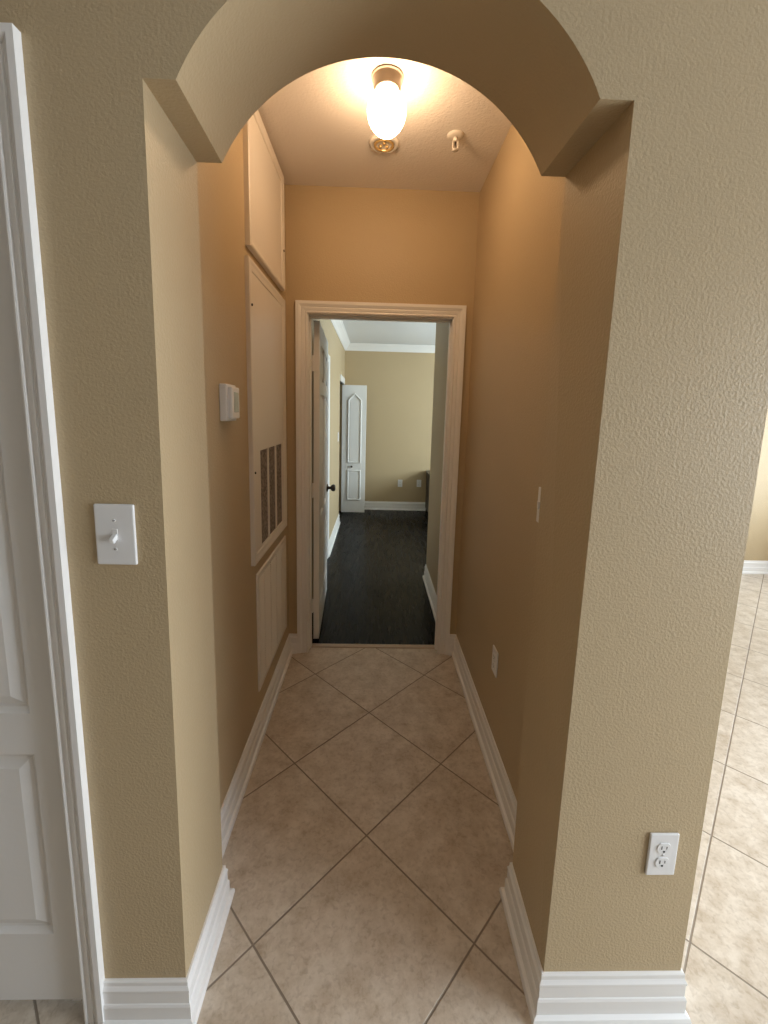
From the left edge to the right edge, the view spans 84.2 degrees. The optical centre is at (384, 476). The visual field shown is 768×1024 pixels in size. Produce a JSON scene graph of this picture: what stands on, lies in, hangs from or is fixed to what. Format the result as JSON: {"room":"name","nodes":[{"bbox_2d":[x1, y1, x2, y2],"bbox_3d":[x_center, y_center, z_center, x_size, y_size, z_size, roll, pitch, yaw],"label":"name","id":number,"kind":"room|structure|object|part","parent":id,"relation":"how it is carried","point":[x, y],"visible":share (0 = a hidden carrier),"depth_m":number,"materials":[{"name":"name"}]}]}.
{"room":"home hallway","nodes":[
{"label":"home hallway","id":0,"kind":"room"},
{"bbox_2d":[197,128,288,808],"bbox_3d":[-0.614,-0.167,1.847,0.120,2.762,1.498,1,9,-1],"label":"wall","id":1,"kind":"structure","parent":0,"point":[223,248],"depth_m":1.50,"materials":[{"name":"paint"}]},
{"bbox_2d":[102,633,296,1023],"bbox_3d":[-0.592,1.168,1.847,0.222,0.123,1.666,1,9,-1],"label":"baseboard","id":2,"kind":"structure","parent":1,"relation":"attached to","point":[126,1000],"depth_m":1.11,"materials":[{"name":"white paint"}]},
{"bbox_2d":[219,383,239,420],"bbox_3d":[-0.522,-0.248,1.435,0.038,0.122,0.098,1,9,-1],"label":"thermostat","id":3,"kind":"object","parent":1,"relation":"attached to","point":[228,394],"visible":1,"depth_m":1.40,"materials":[{"name":"white plastic"}]},
{"bbox_2d":[243,110,284,290],"bbox_3d":[-0.520,-1.202,1.889,0.024,0.551,0.627,1,9,-1],"label":"access panel","id":4,"kind":"object","parent":1,"relation":"attached to","point":[264,215],"visible":0.87,"depth_m":1.81,"materials":[{"name":"beige paint"}]},
{"bbox_3d":[-0.525,-1.202,1.888,0.012,0.463,0.539,1,9,-1],"label":"panel door","id":5,"kind":"part","parent":4,"relation":"part of","materials":[{"name":"beige paint"}]},
{"bbox_2d":[244,255,286,565],"bbox_3d":[-0.545,-0.278,2.027,0.022,1.232,0.653,1,9,-1],"label":"panel","id":6,"kind":"object","parent":1,"relation":"attached to","point":[264,305],"visible":1,"depth_m":1.94,"materials":[{"name":"beige paint"}]},
{"bbox_3d":[-0.549,-0.278,2.027,0.011,1.144,0.565,1,9,-1],"label":"panel door","id":7,"kind":"part","parent":6,"relation":"part of","materials":[{"name":"beige paint"}]},
{"bbox_2d":[256,536,286,691],"bbox_3d":[-0.577,0.667,2.210,0.008,0.564,0.604,1,9,-1],"label":"air vent","id":8,"kind":"object","parent":1,"relation":"in","point":[271,589],"visible":1,"depth_m":2.14,"materials":[{"name":"white metal"}]},
{"bbox_2d":[312,319,344,598],"bbox_3d":[-0.631,-0.438,4.539,0.110,2.500,3.905,1,9,-1],"label":"wall","id":9,"kind":"structure","parent":0,"point":[336,351],"depth_m":4.86,"materials":[{"name":"paint"}]},
{"bbox_2d":[312,321,335,638],"bbox_3d":[-0.457,0.018,3.059,0.173,2.022,0.820,1,9,-4],"label":"door","id":10,"kind":"structure","parent":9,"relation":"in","point":[320,487],"depth_m":2.77,"materials":[{"name":"white paint"}]},
{"bbox_3d":[-0.431,0.092,3.417,0.069,0.066,0.066,1,9,-4],"label":"knob","id":11,"kind":"part","parent":10,"relation":"part of","materials":[{"name":"brown metal"}]},
{"bbox_2d":[327,354,329,558],"bbox_3d":[-0.557,-0.100,3.865,0.018,2.034,0.868,1,9,-1],"label":"door","id":12,"kind":"structure","parent":9,"relation":"in","point":[328,479],"depth_m":4.26,"materials":[{"name":"white paint"}]},
{"bbox_2d":[329,514,340,556],"bbox_3d":[-0.602,0.674,5.118,0.026,0.132,1.390,1,9,-1],"label":"baseboard","id":13,"kind":"structure","parent":9,"relation":"attached to","point":[337,523],"depth_m":5.01,"materials":[{"name":"white paint"}]},
{"bbox_2d":[340,374,344,383],"bbox_3d":[-0.639,-1.339,5.880,0.127,0.085,0.705,1,9,-1],"label":"trim","id":14,"kind":"structure","parent":9,"relation":"attached to","point":[342,379],"depth_m":5.77,"materials":[{"name":"white paint"}]},
{"bbox_2d":[341,385,366,511],"bbox_3d":[-0.458,-0.385,6.231,0.352,1.868,0.062,1,9,-1],"label":"door","id":15,"kind":"structure","parent":9,"relation":"in","point":[354,397],"depth_m":6.22,"materials":[{"name":"white paint"}]},
{"bbox_3d":[-0.462,0.131,6.302,0.200,0.455,0.014,1,9,-1],"label":"panel moulding","id":16,"kind":"part","parent":15,"relation":"part of","materials":[{"name":"white paint"}]},
{"bbox_3d":[-0.449,-0.380,6.231,0.134,1.422,0.005,1,9,-1],"label":"raised panel","id":17,"kind":"part","parent":15,"relation":"part of","materials":[{"name":"white paint"}]},
{"bbox_3d":[-0.441,-0.695,6.179,0.200,1.013,0.014,1,9,-1],"label":"panel moulding","id":18,"kind":"part","parent":15,"relation":"part of","materials":[{"name":"white paint"}]},
{"bbox_2d":[285,185,479,633],"bbox_3d":[-0.044,-0.257,2.546,1.050,2.762,0.115,1,9,-1],"label":"wall","id":19,"kind":"structure","parent":0,"point":[345,244],"depth_m":2.35,"materials":[{"name":"paint"}]},
{"bbox_2d":[312,643,434,648],"bbox_3d":[-0.074,1.113,2.766,0.865,0.026,0.039,1,9,-1],"label":"threshold","id":20,"kind":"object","parent":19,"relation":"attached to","point":[313,644],"depth_m":2.76,"materials":[{"name":"wood"}]},
{"bbox_2d":[307,313,453,652],"bbox_3d":[-0.048,0.090,2.598,0.855,2.060,0.115,1,9,-1],"label":"door frame","id":21,"kind":"structure","parent":19,"relation":"attached to","point":[310,316],"depth_m":2.52,"materials":[{"name":"white paint"}]},
{"bbox_2d":[295,300,466,654],"bbox_3d":[-0.046,0.076,2.528,0.953,2.109,0.018,1,9,-1],"label":"doorway","id":22,"kind":"structure","parent":19,"relation":"in","point":[302,307],"depth_m":2.48,"materials":[{"name":"white paint"}]},
{"bbox_2d":[0,0,767,977],"bbox_3d":[-1.776,-0.061,0.950,5.105,2.760,0.257,1,9,-1],"label":"wall","id":23,"kind":"structure","parent":0,"point":[652,114],"depth_m":0.89,"materials":[{"name":"paint"}]},
{"bbox_2d":[0,174,81,1000],"bbox_3d":[-1.107,0.282,0.922,0.787,2.082,0.035,1,9,-1],"label":"door","id":24,"kind":"structure","parent":23,"relation":"in","point":[39,960],"depth_m":0.96,"materials":[{"name":"white paint"}]},
{"bbox_2d":[0,22,104,1023],"bbox_3d":[-1.110,0.279,0.876,0.902,2.142,0.018,1,9,-1],"label":"door frame","id":25,"kind":"structure","parent":23,"relation":"in","point":[16,165],"depth_m":0.85,"materials":[{"name":"white paint"}]},
{"bbox_2d":[93,504,137,564],"bbox_3d":[-0.551,0.120,0.863,0.081,0.128,0.022,1,9,-1],"label":"light switch","id":26,"kind":"object","parent":23,"relation":"attached to","point":[115,525],"visible":1,"depth_m":0.87,"materials":[{"name":"white plastic"}]},
{"bbox_2d":[645,833,679,874],"bbox_3d":[0.662,0.902,1.014,0.070,0.114,0.009,1,9,-1],"label":"outlet","id":27,"kind":"object","parent":23,"relation":"attached to","point":[662,847],"visible":1,"depth_m":1.01,"materials":[{"name":"white plastic"}]},
{"bbox_2d":[655,857,668,867],"bbox_3d":[0.662,0.922,1.015,0.034,0.028,0.002,1,9,-1],"label":"receptacle","id":28,"kind":"object","parent":27,"relation":"attached to","point":[660,862],"depth_m":1.01,"materials":[{"name":"white plastic"}]},
{"bbox_2d":[657,843,670,853],"bbox_3d":[0.663,0.883,1.009,0.034,0.028,0.002,1,9,-1],"label":"receptacle","id":29,"kind":"object","parent":27,"relation":"attached to","point":[662,848],"depth_m":1.01,"materials":[{"name":"white plastic"}]},
{"bbox_2d":[0,510,767,1023],"bbox_3d":[-0.034,1.425,0.910,8.750,0.080,11.860,1,9,-1],"label":"floor","id":30,"kind":"structure","parent":0,"point":[368,853],"depth_m":1.50,"materials":[{"name":"tile"}]},
{"bbox_2d":[425,470,429,511],"bbox_3d":[0.892,0.311,6.064,0.515,0.645,1.109,1,9,-1],"label":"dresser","id":31,"kind":"object","parent":30,"relation":"on","point":[427,471],"visible":0.17,"depth_m":6.38,"materials":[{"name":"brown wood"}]},
{"bbox_2d":[258,57,511,191],"bbox_3d":[-0.053,-1.482,1.604,1.170,0.060,1.383,1,9,-1],"label":"ceiling","id":32,"kind":"structure","parent":0,"point":[317,126],"depth_m":1.83,"materials":[{"name":"paint"}]},
{"bbox_2d":[369,134,398,153],"bbox_3d":[-0.004,-1.484,1.900,0.136,0.021,0.136,1,9,-1],"label":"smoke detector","id":33,"kind":"object","parent":32,"relation":"attached to","point":[377,144],"visible":0.93,"depth_m":1.90,"materials":[{"name":"beige paint"}]},
{"bbox_2d":[367,64,405,138],"bbox_3d":[0.007,-1.343,1.545,0.141,0.195,0.141,1,9,-1],"label":"ceiling light","id":34,"kind":"object","parent":32,"relation":"attached to","point":[386,110],"visible":1,"depth_m":1.50,"materials":[{"name":"white glass"}]},
{"bbox_2d":[447,129,463,151],"bbox_3d":[0.306,-1.448,1.845,0.074,0.060,0.074,1,9,-1],"label":"sprinkler","id":35,"kind":"object","parent":32,"relation":"attached to","point":[456,135],"visible":1,"depth_m":1.83,"materials":[{"name":"beige paint"}]},
{"bbox_2d":[342,320,435,344],"bbox_3d":[0.744,-1.681,4.433,4.250,0.060,4.005,1,9,-1],"label":"ceiling","id":36,"kind":"structure","parent":0,"point":[358,331],"depth_m":5.32,"materials":[{"name":"paint"}]},
{"bbox_2d":[345,351,434,501],"bbox_3d":[0.695,-0.735,6.549,4.300,2.560,0.100,1,9,-1],"label":"wall","id":37,"kind":"structure","parent":0,"point":[399,406],"depth_m":6.47,"materials":[{"name":"paint"}]},
{"bbox_2d":[330,320,434,352],"bbox_3d":[1.136,-1.587,4.405,3.365,0.098,3.905,1,9,-1],"label":"crown molding","id":38,"kind":"structure","parent":37,"relation":"attached to","point":[338,325],"depth_m":6.25,"materials":[{"name":"white paint"}]},
{"bbox_2d":[365,501,425,510],"bbox_3d":[1.033,0.487,6.644,3.365,0.132,0.090,1,9,-1],"label":"baseboard","id":39,"kind":"structure","parent":37,"relation":"attached to","point":[369,505],"depth_m":6.65,"materials":[{"name":"white paint"}]},
{"bbox_2d":[426,323,448,594],"bbox_3d":[1.620,-0.183,3.224,2.397,2.500,1.130,1,9,-1],"label":"wall","id":40,"kind":"structure","parent":0,"point":[442,329],"depth_m":3.38,"materials":[{"name":"paint"}]},
{"bbox_2d":[456,125,564,799],"bbox_3d":[0.618,-0.212,2.368,0.266,2.760,2.488,1,9,-1],"label":"wall","id":41,"kind":"structure","parent":0,"point":[520,216],"depth_m":1.73,"materials":[{"name":"paint"}]},
{"bbox_2d":[491,645,498,677],"bbox_3d":[0.473,0.795,1.829,0.009,0.114,0.070,1,9,-1],"label":"outlet","id":42,"kind":"object","parent":41,"relation":"attached to","point":[494,667],"visible":1,"depth_m":1.82,"materials":[{"name":"white plastic"}]},
{"bbox_2d":[536,487,540,522],"bbox_3d":[0.499,0.093,1.374,0.010,0.116,0.028,1,9,-1],"label":"light switch","id":43,"kind":"object","parent":41,"relation":"attached to","point":[539,491],"visible":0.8,"depth_m":1.37,"materials":[{"name":"white plastic"}]},
{"bbox_2d":[449,634,691,1023],"bbox_3d":[0.540,1.108,2.411,0.402,0.132,2.749,1,9,-1],"label":"baseboard","id":44,"kind":"structure","parent":41,"relation":"attached to","point":[561,997],"depth_m":1.07,"materials":[{"name":"white paint"}]},
{"bbox_2d":[744,409,767,560],"bbox_3d":[2.512,-0.393,3.897,3.588,2.760,0.505,1,9,-1],"label":"wall","id":45,"kind":"structure","parent":0,"point":[757,540],"depth_m":4.20,"materials":[{"name":"paint"}]},
{"bbox_2d":[422,560,767,619],"bbox_3d":[2.273,0.982,3.548,3.823,0.132,1.394,1,9,-1],"label":"baseboard","id":46,"kind":"structure","parent":45,"relation":"attached to","point":[749,567],"depth_m":4.25,"materials":[{"name":"white paint"}]}
]}

